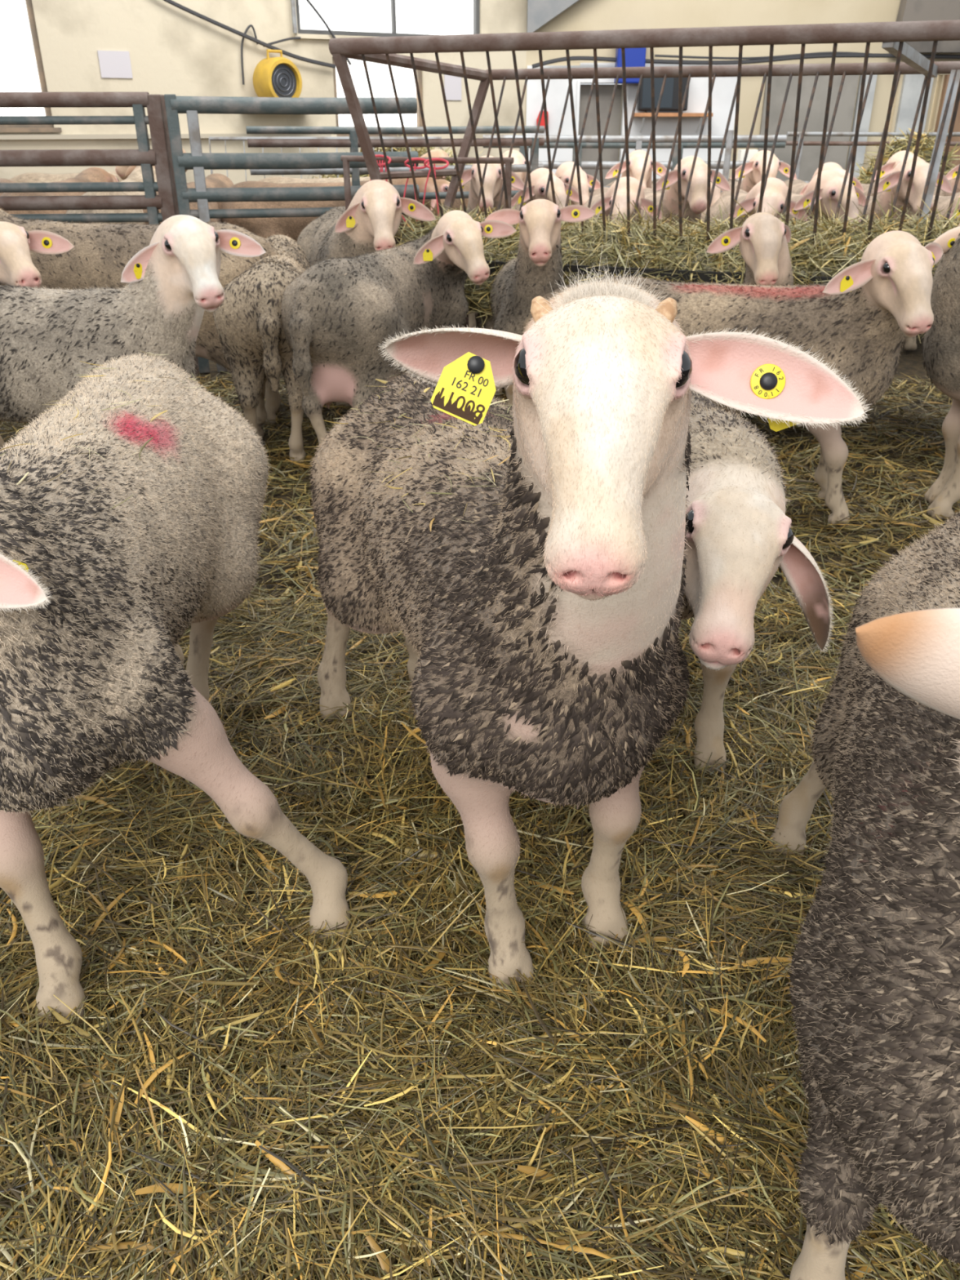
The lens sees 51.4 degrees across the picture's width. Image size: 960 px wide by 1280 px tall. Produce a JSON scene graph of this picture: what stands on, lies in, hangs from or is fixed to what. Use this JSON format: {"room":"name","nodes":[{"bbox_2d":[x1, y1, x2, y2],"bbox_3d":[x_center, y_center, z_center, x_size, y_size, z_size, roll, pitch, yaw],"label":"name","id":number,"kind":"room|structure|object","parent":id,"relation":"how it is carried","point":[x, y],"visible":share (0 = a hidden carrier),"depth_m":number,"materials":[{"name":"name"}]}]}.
{"room":"farm building","nodes":[
{"label":"farm building","id":0,"kind":"room"},
{"bbox_2d":[0,0,527,184],"bbox_3d":[-3.004,-4.075,7.178,7.670,3.200,0.200,-14,31,-25],"label":"wall","id":1,"kind":"structure","parent":0,"point":[172,50],"depth_m":7.47,"materials":[{"name":"beige paint"}]},
{"bbox_2d":[0,0,62,132],"bbox_3d":[-3.730,-4.095,6.643,1.530,1.270,0.160,-14,31,-25],"label":"window","id":2,"kind":"structure","parent":1,"relation":"in","point":[21,66],"depth_m":7.00,"materials":[{"name":"white glass"}]},
{"bbox_2d":[97,50,133,78],"bbox_3d":[-2.642,-4.168,7.216,0.220,0.170,0.010,-14,31,-25],"label":"paper sheet","id":3,"kind":"object","parent":1,"relation":"attached to","point":[113,64],"visible":1,"depth_m":7.21,"materials":[{"name":"white paper"}]},
{"bbox_2d":[0,133,331,139],"bbox_3d":[-3.720,-3.473,6.888,5.700,0.030,0.049,-14,31,-25],"label":"trim","id":4,"kind":"structure","parent":1,"relation":"attached to","point":[106,135],"depth_m":7.37,"materials":[{"name":"beige paint"}]},
{"bbox_2d":[163,0,335,68],"bbox_3d":[-1.770,-4.595,7.470,1.430,0.510,0.036,-14,31,-25],"label":"cable","id":5,"kind":"object","parent":1,"relation":"attached to","point":[171,2],"visible":0.98,"depth_m":7.49,"materials":[{"name":"grey plastic"}]},
{"bbox_2d":[240,24,257,84],"bbox_3d":[-1.751,-4.453,7.582,0.154,0.398,0.026,-14,31,-25],"label":"cable","id":6,"kind":"object","parent":1,"relation":"attached to","point":[250,25],"visible":1,"depth_m":7.55,"materials":[{"name":"grey plastic"}]},
{"bbox_2d":[262,36,301,47],"bbox_3d":[-1.518,-4.587,7.641,0.303,0.076,0.017,-13,30,-24],"label":"cable","id":7,"kind":"object","parent":1,"relation":"attached to","point":[293,37],"visible":1,"depth_m":7.64,"materials":[{"name":"grey plastic"}]},
{"bbox_2d":[290,0,297,33],"bbox_3d":[-1.419,-4.885,7.543,0.033,0.500,0.033,0,28,0],"label":"window frame","id":8,"kind":"structure","parent":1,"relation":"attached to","point":[292,2],"depth_m":7.60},
{"bbox_2d":[306,0,351,65],"bbox_3d":[-1.205,-4.758,7.731,0.416,0.513,0.022,-13,30,-24],"label":"cable","id":9,"kind":"object","parent":1,"relation":"attached to","point":[308,1],"visible":0.73,"depth_m":7.71,"materials":[{"name":"grey plastic"}]},
{"bbox_2d":[332,57,422,136],"bbox_3d":[-0.840,-4.460,8.238,0.880,0.605,0.160,-14,31,-25],"label":"window","id":10,"kind":"structure","parent":1,"relation":"in","point":[379,73],"depth_m":8.26,"materials":[{"name":"white glass"}]},
{"bbox_2d":[293,0,479,39],"bbox_3d":[-0.717,-5.185,7.936,1.700,0.730,0.160,-14,31,-25],"label":"window","id":11,"kind":"structure","parent":1,"relation":"in","point":[344,18],"depth_m":8.04,"materials":[{"name":"white glass"}]},
{"bbox_2d":[444,74,461,100],"bbox_3d":[-0.230,-4.712,8.423,0.160,0.260,0.010,-14,31,-25],"label":"paper sheet","id":12,"kind":"object","parent":1,"relation":"attached to","point":[452,84],"visible":0.64,"depth_m":8.44,"materials":[{"name":"white paper"}]},
{"bbox_2d":[526,0,578,32],"bbox_3d":[0.875,-5.594,8.266,0.950,1.010,0.130,0,28,0],"label":"beam","id":13,"kind":"structure","parent":1,"relation":"attached to","point":[540,12],"depth_m":8.36,"materials":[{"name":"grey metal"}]},
{"bbox_3d":[-1.550,-4.113,7.722,0.627,0.025,0.539,0,28,0],"label":"wall shelf","id":14,"kind":"object","parent":1,"relation":"attached to","visible":0},
{"bbox_2d":[253,48,302,97],"bbox_3d":[-1.547,-4.285,7.608,0.330,0.385,0.222,-23,35,-37],"label":"fan","id":15,"kind":"object","parent":14,"relation":"on","point":[273,77],"visible":0.91,"depth_m":7.54,"materials":[{"name":"yellow plastic"}]},
{"bbox_2d":[271,63,296,97],"bbox_3d":[-1.495,-4.239,7.569,0.236,0.236,0.005,-23,35,-37],"label":"grille","id":16,"kind":"object","parent":15,"relation":"attached to","point":[283,75],"depth_m":7.56,"materials":[{"name":"grey metal"}]},
{"bbox_2d":[0,316,959,1274],"bbox_3d":[0.500,-1.323,4.948,17.000,0.036,16.000,0,28,0],"label":"floor","id":17,"kind":"structure","parent":0,"point":[911,362],"depth_m":2.71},
{"bbox_2d":[0,178,16,195],"bbox_3d":[-2.898,-2.270,5.867,0.469,0.803,1.569,-3,28,-5],"label":"sheep","id":18,"kind":"object","parent":17,"relation":"on","point":[2,180],"visible":0.02,"depth_m":6.09},
{"bbox_2d":[0,221,75,448],"bbox_3d":[-1.934,-1.069,3.519,1.835,0.845,0.451,24,36,37],"label":"sheep","id":19,"kind":"object","parent":17,"relation":"on","point":[17,267],"visible":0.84,"depth_m":2.85},
{"bbox_2d":[0,167,119,213],"bbox_3d":[-2.495,-2.451,6.180,0.470,0.837,1.600,3,28,5],"label":"sheep","id":20,"kind":"object","parent":17,"relation":"on","point":[91,174],"visible":0.19,"depth_m":6.00},
{"bbox_2d":[0,92,162,225],"bbox_3d":[-3.030,-1.814,4.552,3.150,1.215,0.066,-2,28,-4],"label":"fence","id":21,"kind":"object","parent":17,"relation":"on","point":[144,157],"visible":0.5,"depth_m":4.46,"materials":[{"name":"grey metal"}]},
{"bbox_2d":[9,148,187,182],"bbox_3d":[-2.747,-3.030,7.176,1.387,0.943,0.468,-18,33,-31],"label":"sheep","id":22,"kind":"object","parent":17,"relation":"on","point":[31,177],"visible":0.1,"depth_m":6.81},
{"bbox_2d":[66,165,156,224],"bbox_3d":[-2.111,-2.405,5.974,0.468,0.943,1.387,-3,28,-5],"label":"sheep","id":23,"kind":"object","parent":17,"relation":"on","point":[127,173],"visible":0.15,"depth_m":5.60},
{"bbox_2d":[0,208,280,438],"bbox_3d":[-1.472,-1.297,3.803,1.572,0.986,0.462,2,28,5],"label":"sheep","id":24,"kind":"object","parent":17,"relation":"on","point":[101,252],"visible":0.23,"depth_m":3.60},
{"bbox_2d":[146,94,199,373],"bbox_3d":[-1.438,-1.868,4.687,0.065,1.225,0.080,0,28,0],"label":"fence post","id":25,"kind":"object","parent":17,"relation":"on","point":[156,108],"visible":0.51,"depth_m":4.49,"materials":[{"name":"metal"}]},
{"bbox_2d":[142,173,233,225],"bbox_3d":[-1.708,-2.430,6.175,0.469,0.803,1.569,1,28,2],"label":"sheep","id":26,"kind":"object","parent":17,"relation":"on","point":[212,180],"visible":0.1,"depth_m":6.04},
{"bbox_2d":[164,93,419,373],"bbox_3d":[-0.842,-1.926,4.777,1.127,1.205,0.066,-7,28,-14],"label":"gate","id":27,"kind":"object","parent":17,"relation":"on","point":[197,161],"visible":0.59,"depth_m":4.56,"materials":[{"name":"grey metal"}]},
{"bbox_2d":[217,177,449,241],"bbox_3d":[-0.837,-2.350,5.985,1.600,0.837,0.470,3,28,6],"label":"sheep","id":28,"kind":"object","parent":17,"relation":"on","point":[264,228],"visible":0.2,"depth_m":5.77},
{"bbox_2d":[258,148,448,230],"bbox_3d":[-0.890,-2.683,6.508,1.387,0.943,0.468,-2,28,-4],"label":"sheep","id":29,"kind":"object","parent":17,"relation":"on","point":[436,153],"visible":0.18,"depth_m":6.29},
{"bbox_2d":[296,179,435,408],"bbox_3d":[-0.532,-1.543,4.365,0.455,0.904,1.396,-7,28,-13],"label":"sheep","id":30,"kind":"object","parent":17,"relation":"on","point":[371,222],"visible":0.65,"depth_m":3.77},
{"bbox_2d":[245,125,544,201],"bbox_3d":[-0.425,-2.250,5.537,1.601,1.078,0.040,-7,28,-13],"label":"metal railing","id":31,"kind":"object","parent":17,"relation":"on","point":[353,142],"visible":0.3,"depth_m":5.30,"materials":[{"name":"grey metal"}]},
{"bbox_2d":[306,133,483,182],"bbox_3d":[-0.685,-3.292,7.178,2.351,0.715,1.569,0,28,0],"label":"fence","id":32,"kind":"object","parent":17,"relation":"on","point":[421,151],"visible":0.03,"depth_m":7.03,"materials":[{"name":"grey metal"}]},
{"bbox_2d":[208,136,441,181],"bbox_3d":[-1.008,-3.022,6.564,1.516,0.523,0.143,-1,28,-3],"label":"panel","id":33,"kind":"object","parent":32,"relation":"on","point":[224,139],"visible":0.31,"depth_m":6.49,"materials":[{"name":"grey metal"}]},
{"bbox_2d":[340,155,514,389],"bbox_3d":[-0.236,-1.645,4.495,0.800,0.967,0.024,10,29,18],"label":"rail","id":34,"kind":"object","parent":17,"relation":"on","point":[345,159],"visible":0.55,"depth_m":4.26,"materials":[{"name":"metal"}]},
{"bbox_2d":[369,154,391,182],"bbox_3d":[-0.433,-1.998,4.346,0.157,0.215,0.040,0,28,0],"label":"twine","id":35,"kind":"object","parent":34,"relation":"hanging from","point":[382,164],"visible":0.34,"depth_m":4.31,"materials":[{"name":"red fabric"}]},
{"bbox_2d":[401,157,429,222],"bbox_3d":[-0.281,-1.933,4.308,0.132,0.275,0.040,0,28,0],"label":"twine","id":36,"kind":"object","parent":34,"relation":"hanging from","point":[415,167],"visible":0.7,"depth_m":4.26,"materials":[{"name":"red fabric"}]},
{"bbox_2d":[422,157,448,222],"bbox_3d":[-0.193,-1.918,4.279,0.124,0.274,0.040,0,28,0],"label":"twine","id":37,"kind":"object","parent":34,"relation":"hanging from","point":[437,158],"visible":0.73,"depth_m":4.24,"materials":[{"name":"red fabric"}]},
{"bbox_2d":[431,181,470,222],"bbox_3d":[-0.058,-2.546,6.397,0.469,0.803,1.569,1,28,2],"label":"sheep","id":38,"kind":"object","parent":17,"relation":"on","point":[457,202],"visible":0.02,"depth_m":5.67},
{"bbox_2d":[0,367,959,1279],"bbox_3d":[-0.008,-0.214,2.773,6.472,0.225,4.740,0,28,0],"label":"bedding","id":39,"kind":"object","parent":17,"relation":"on","point":[270,1206],"visible":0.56,"depth_m":1.35,"materials":[{"name":"yellow plant"}]},
{"bbox_2d":[0,214,266,424],"bbox_3d":[-1.196,-0.731,2.823,1.291,0.887,0.426,10,29,19],"label":"sheep","id":40,"kind":"object","parent":39,"relation":"on","point":[45,333],"visible":0.73,"depth_m":2.59},
{"bbox_2d":[0,351,350,1029],"bbox_3d":[-0.508,-0.044,1.597,0.633,0.806,1.198,-2,28,-3],"label":"sheep","id":41,"kind":"object","parent":39,"relation":"on","point":[97,601],"visible":1,"depth_m":1.31},
{"bbox_2d":[0,350,219,509],"bbox_3d":[-0.579,-0.317,1.434,0.319,0.178,0.911,-4,28,-7],"label":"straw wisps","id":42,"kind":"object","parent":41,"relation":"on","point":[160,413],"visible":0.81,"depth_m":1.46,"materials":[{"name":"beige plant"}]},
{"bbox_2d":[213,233,310,463],"bbox_3d":[-0.782,-1.158,3.852,0.407,0.694,1.229,-5,28,-9],"label":"sheep","id":43,"kind":"object","parent":39,"relation":"on","point":[249,327],"visible":0.7,"depth_m":3.38},
{"bbox_2d":[280,209,516,448],"bbox_3d":[-0.349,-1.117,3.626,0.831,0.827,0.790,-10,29,-19],"label":"sheep","id":44,"kind":"object","parent":39,"relation":"on","point":[336,313],"visible":0.92,"depth_m":3.31},
{"bbox_2d":[307,247,872,995],"bbox_3d":[0.010,-0.075,1.469,0.465,0.978,1.325,-7,28,-14],"label":"sheep","id":45,"kind":"object","parent":39,"relation":"on","point":[547,659],"visible":0.99,"depth_m":1.05},
{"bbox_2d":[324,370,511,531],"bbox_3d":[-0.050,-0.186,1.588,0.382,0.469,0.962,-3,28,-7],"label":"straw wisps","id":46,"kind":"object","parent":45,"relation":"on","point":[378,380],"visible":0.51,"depth_m":1.42,"materials":[{"name":"beige plant"}]},
{"bbox_2d":[680,390,833,773],"bbox_3d":[0.337,-0.163,1.892,0.421,0.743,1.512,-2,28,-3],"label":"sheep","id":47,"kind":"object","parent":39,"relation":"on","point":[740,531],"visible":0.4,"depth_m":1.22},
{"bbox_2d":[594,230,943,527],"bbox_3d":[0.707,-0.791,2.984,1.112,0.844,0.507,9,29,18],"label":"sheep","id":48,"kind":"object","parent":39,"relation":"on","point":[860,322],"visible":0.45,"depth_m":2.76},
{"bbox_2d":[768,511,959,1279],"bbox_3d":[0.541,0.195,1.101,0.469,0.839,1.050,12,30,22],"label":"sheep","id":49,"kind":"object","parent":39,"relation":"on","point":[874,978],"visible":1,"depth_m":0.75},
{"bbox_2d":[447,155,526,328],"bbox_3d":[0.074,-2.195,5.566,0.450,0.948,1.468,1,28,1],"label":"sheep","id":50,"kind":"object","parent":17,"relation":"on","point":[493,180],"visible":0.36,"depth_m":4.89},
{"bbox_2d":[502,149,525,190],"bbox_3d":[0.168,-2.704,6.542,0.450,0.948,1.468,-3,28,-5],"label":"sheep","id":51,"kind":"object","parent":17,"relation":"on","point":[518,157],"visible":0.12,"depth_m":5.79},
{"bbox_2d":[476,199,595,405],"bbox_3d":[0.186,-1.279,3.894,0.396,0.871,1.208,-2,28,-3],"label":"sheep","id":52,"kind":"object","parent":17,"relation":"on","point":[537,264],"visible":0.59,"depth_m":3.45},
{"bbox_2d":[511,168,582,210],"bbox_3d":[0.300,-2.223,5.684,0.452,0.890,1.493,-1,28,-2],"label":"sheep","id":53,"kind":"object","parent":17,"relation":"on","point":[539,177],"visible":0.27,"depth_m":4.96},
{"bbox_2d":[525,172,574,205],"bbox_3d":[0.393,-2.591,6.447,0.470,0.837,1.600,0,28,0],"label":"sheep","id":54,"kind":"object","parent":17,"relation":"on","point":[571,202],"visible":0.02,"depth_m":5.78},
{"bbox_2d":[555,161,600,205],"bbox_3d":[0.562,-2.640,6.485,0.452,0.890,1.493,2,28,3],"label":"sheep","id":55,"kind":"object","parent":17,"relation":"on","point":[564,171],"visible":0.15,"depth_m":5.73},
{"bbox_2d":[577,176,663,226],"bbox_3d":[0.740,-2.149,5.579,0.452,0.856,1.454,0,28,-1],"label":"sheep","id":56,"kind":"object","parent":17,"relation":"on","point":[620,201],"visible":0.23,"depth_m":4.89},
{"bbox_2d":[483,134,786,192],"bbox_3d":[1.010,-2.848,6.747,1.980,1.022,0.060,0,28,0],"label":"fence","id":57,"kind":"object","parent":17,"relation":"on","point":[637,142],"visible":0.22,"depth_m":6.52,"materials":[{"name":"grey metal"}]},
{"bbox_2d":[604,150,666,188],"bbox_3d":[0.974,-2.694,6.524,0.450,0.948,1.468,1,28,1],"label":"sheep","id":58,"kind":"object","parent":17,"relation":"on","point":[637,157],"visible":0.27,"depth_m":5.83},
{"bbox_2d":[328,19,959,333],"bbox_3d":[0.945,-1.586,3.938,2.920,1.377,0.838,10,29,18],"label":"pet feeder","id":59,"kind":"object","parent":17,"relation":"on","point":[893,36],"visible":0.62,"depth_m":3.74,"materials":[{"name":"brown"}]},
{"bbox_2d":[395,190,959,342],"bbox_3d":[0.948,-1.503,3.978,2.963,0.574,1.004,10,29,18],"label":"hay","id":60,"kind":"object","parent":59,"relation":"on","point":[827,256],"visible":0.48,"depth_m":3.87,"materials":[{"name":"plant"}]},
{"bbox_2d":[520,212,794,415],"bbox_3d":[0.580,-1.030,3.442,0.926,0.849,0.378,13,30,23],"label":"sheep","id":61,"kind":"object","parent":17,"relation":"on","point":[762,239],"visible":0.27,"depth_m":3.06},
{"bbox_2d":[640,155,730,231],"bbox_3d":[1.008,-2.163,5.505,0.450,0.948,1.468,-3,28,-5],"label":"sheep","id":62,"kind":"object","parent":17,"relation":"on","point":[696,198],"visible":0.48,"depth_m":4.83},
{"bbox_2d":[651,178,724,206],"bbox_3d":[1.240,-2.616,6.438,0.452,0.890,1.493,-1,28,-2],"label":"sheep","id":63,"kind":"object","parent":17,"relation":"on","point":[716,196],"visible":0.03,"depth_m":5.67},
{"bbox_2d":[720,129,733,192],"bbox_3d":[1.565,-2.725,6.501,0.040,1.072,0.098,15,31,27],"label":"drain pipe","id":64,"kind":"object","parent":17,"relation":"on","point":[731,132],"visible":0.27,"depth_m":6.32,"materials":[{"name":"grey metal"}]},
{"bbox_2d":[735,149,758,181],"bbox_3d":[1.920,-3.103,7.347,0.120,0.920,0.100,0,28,0],"label":"board","id":65,"kind":"object","parent":17,"relation":"on","point":[741,153],"visible":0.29,"depth_m":7.11,"materials":[{"name":"white"}]},
{"bbox_2d":[700,177,808,232],"bbox_3d":[1.452,-2.102,5.487,0.452,0.856,1.454,1,28,2],"label":"sheep","id":66,"kind":"object","parent":17,"relation":"on","point":[775,192],"visible":0.26,"depth_m":4.82},
{"bbox_2d":[720,150,796,192],"bbox_3d":[1.691,-2.671,6.480,0.450,0.948,1.468,0,28,0],"label":"sheep","id":67,"kind":"object","parent":17,"relation":"on","point":[752,175],"visible":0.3,"depth_m":5.81},
{"bbox_2d":[783,162,864,195],"bbox_3d":[2.065,-2.594,6.396,0.452,0.890,1.493,2,28,4],"label":"sheep","id":68,"kind":"object","parent":17,"relation":"on","point":[798,185],"visible":0.06,"depth_m":5.73},
{"bbox_2d":[784,169,868,227],"bbox_3d":[1.691,-2.109,5.464,0.452,0.890,1.493,0,28,1],"label":"sheep","id":69,"kind":"object","parent":17,"relation":"on","point":[831,181],"visible":0.24,"depth_m":4.75},
{"bbox_2d":[782,131,959,182],"bbox_3d":[3.100,-3.177,7.365,1.800,1.034,0.036,0,28,0],"label":"fence","id":70,"kind":"object","parent":17,"relation":"on","point":[788,133],"visible":0.32,"depth_m":7.15,"materials":[{"name":"grey metal"}]},
{"bbox_2d":[861,150,919,195],"bbox_3d":[2.418,-2.625,6.392,0.450,0.948,1.468,-3,28,-5],"label":"sheep","id":71,"kind":"object","parent":17,"relation":"on","point":[886,169],"visible":0.12,"depth_m":5.72},
{"bbox_2d":[857,156,951,230],"bbox_3d":[2.028,-2.094,5.372,0.450,0.948,1.468,-3,28,-5],"label":"sheep","id":72,"kind":"object","parent":17,"relation":"on","point":[887,186],"visible":0.3,"depth_m":4.71},
{"bbox_2d":[853,126,959,183],"bbox_3d":[3.237,-3.204,7.120,2.198,0.831,1.708,0,28,0],"label":"pile","id":73,"kind":"object","parent":17,"relation":"on","point":[926,146],"visible":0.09,"depth_m":6.94,"materials":[{"name":"plant"}]},
{"bbox_2d":[903,193,959,350],"bbox_3d":[2.439,-2.057,5.401,0.452,0.856,1.454,0,28,-1],"label":"sheep","id":74,"kind":"object","parent":17,"relation":"on","point":[943,202],"visible":0.05,"depth_m":5.03},
{"bbox_2d":[920,222,959,519],"bbox_3d":[1.851,-0.802,2.957,1.215,0.893,0.453,1,28,2],"label":"sheep","id":75,"kind":"object","parent":17,"relation":"on","point":[941,343],"visible":0.94,"depth_m":2.87},
{"bbox_2d":[933,164,959,196],"bbox_3d":[2.849,-2.602,6.348,0.450,0.948,1.468,-1,28,-3],"label":"sheep","id":76,"kind":"object","parent":17,"relation":"on","point":[951,175],"visible":0.06,"depth_m":5.78},
{"bbox_2d":[524,0,959,177],"bbox_3d":[4.700,-4.930,8.820,8.600,3.200,0.200,0,28,0],"label":"wall","id":77,"kind":"structure","parent":0,"point":[584,15],"depth_m":8.53,"materials":[{"name":"beige paint"}]},
{"bbox_2d":[536,111,548,128],"bbox_3d":[0.552,-4.603,8.815,0.105,0.143,0.050,0,28,0],"label":"pouch","id":78,"kind":"object","parent":77,"relation":"attached to","point":[542,122],"visible":0.45,"depth_m":8.80,"materials":[{"name":"red plastic"}]},
{"bbox_2d":[575,80,629,186],"bbox_3d":[1.075,-4.246,9.109,0.450,1.520,0.180,0,28,0],"label":"door","id":79,"kind":"structure","parent":77,"relation":"in","point":[605,91],"depth_m":8.94,"materials":[{"name":"white metal"}]},
{"bbox_2d":[613,48,646,84],"bbox_3d":[1.290,-4.967,8.556,0.270,0.330,0.195,0,28,0],"label":"bin","id":80,"kind":"object","parent":77,"relation":"attached to","point":[634,57],"visible":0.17,"depth_m":8.48,"materials":[{"name":"blue plastic"}]},
{"bbox_2d":[525,62,737,181],"bbox_3d":[1.335,-4.279,9.032,1.850,1.650,0.024,0,28,0],"label":"trim","id":81,"kind":"structure","parent":77,"relation":"attached to","point":[723,90],"depth_m":8.81,"materials":[{"name":"white paint"}]},
{"bbox_2d":[633,112,713,133],"bbox_3d":[1.680,-4.543,8.757,0.680,0.156,0.210,0,28,0],"label":"wall shelf","id":82,"kind":"object","parent":77,"relation":"attached to","point":[636,114],"visible":0.7,"depth_m":8.64,"materials":[{"name":"orange wood"}]},
{"bbox_2d":[636,77,688,112],"bbox_3d":[1.587,-4.751,8.639,0.425,0.320,0.146,0,28,0],"label":"television","id":83,"kind":"object","parent":82,"relation":"on","point":[669,100],"visible":0.52,"depth_m":8.59,"materials":[{"name":"black plastic"}]},
{"bbox_2d":[532,53,959,68],"bbox_3d":[2.324,-4.984,8.577,3.753,0.113,0.049,0,28,0],"label":"cable","id":84,"kind":"object","parent":77,"relation":"attached to","point":[873,55],"visible":0.8,"depth_m":8.55,"materials":[{"name":"grey plastic"}]},
{"bbox_2d":[654,51,872,59],"bbox_3d":[2.500,-5.016,8.552,2.001,0.058,0.022,0,28,0],"label":"cable","id":85,"kind":"object","parent":77,"relation":"attached to","point":[827,52],"visible":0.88,"depth_m":8.55,"materials":[{"name":"grey plastic"}]},
{"bbox_2d":[757,75,858,181],"bbox_3d":[2.900,-4.262,9.032,0.800,1.620,0.039,0,28,0],"label":"door","id":86,"kind":"structure","parent":77,"relation":"attached to","point":[810,159],"depth_m":8.81,"materials":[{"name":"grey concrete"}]},
{"bbox_2d":[845,74,933,177],"bbox_3d":[3.635,-4.249,9.028,0.630,1.600,0.059,0,28,0],"label":"trim","id":87,"kind":"structure","parent":77,"relation":"attached to","point":[912,84],"depth_m":8.78,"materials":[{"name":"white paint"}]},
{"bbox_2d":[896,0,959,53],"bbox_3d":[4.560,-5.589,8.224,2.080,1.280,0.150,0,28,0],"label":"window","id":88,"kind":"structure","parent":77,"relation":"attached to","point":[908,10],"depth_m":8.33,"materials":[{"name":"grey glass"}]},
{"bbox_2d":[933,74,959,166],"bbox_3d":[4.480,-4.229,9.033,0.840,1.560,0.069,0,28,0],"label":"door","id":89,"kind":"structure","parent":77,"relation":"in","point":[957,125],"depth_m":8.82,"materials":[{"name":"grey metal"}]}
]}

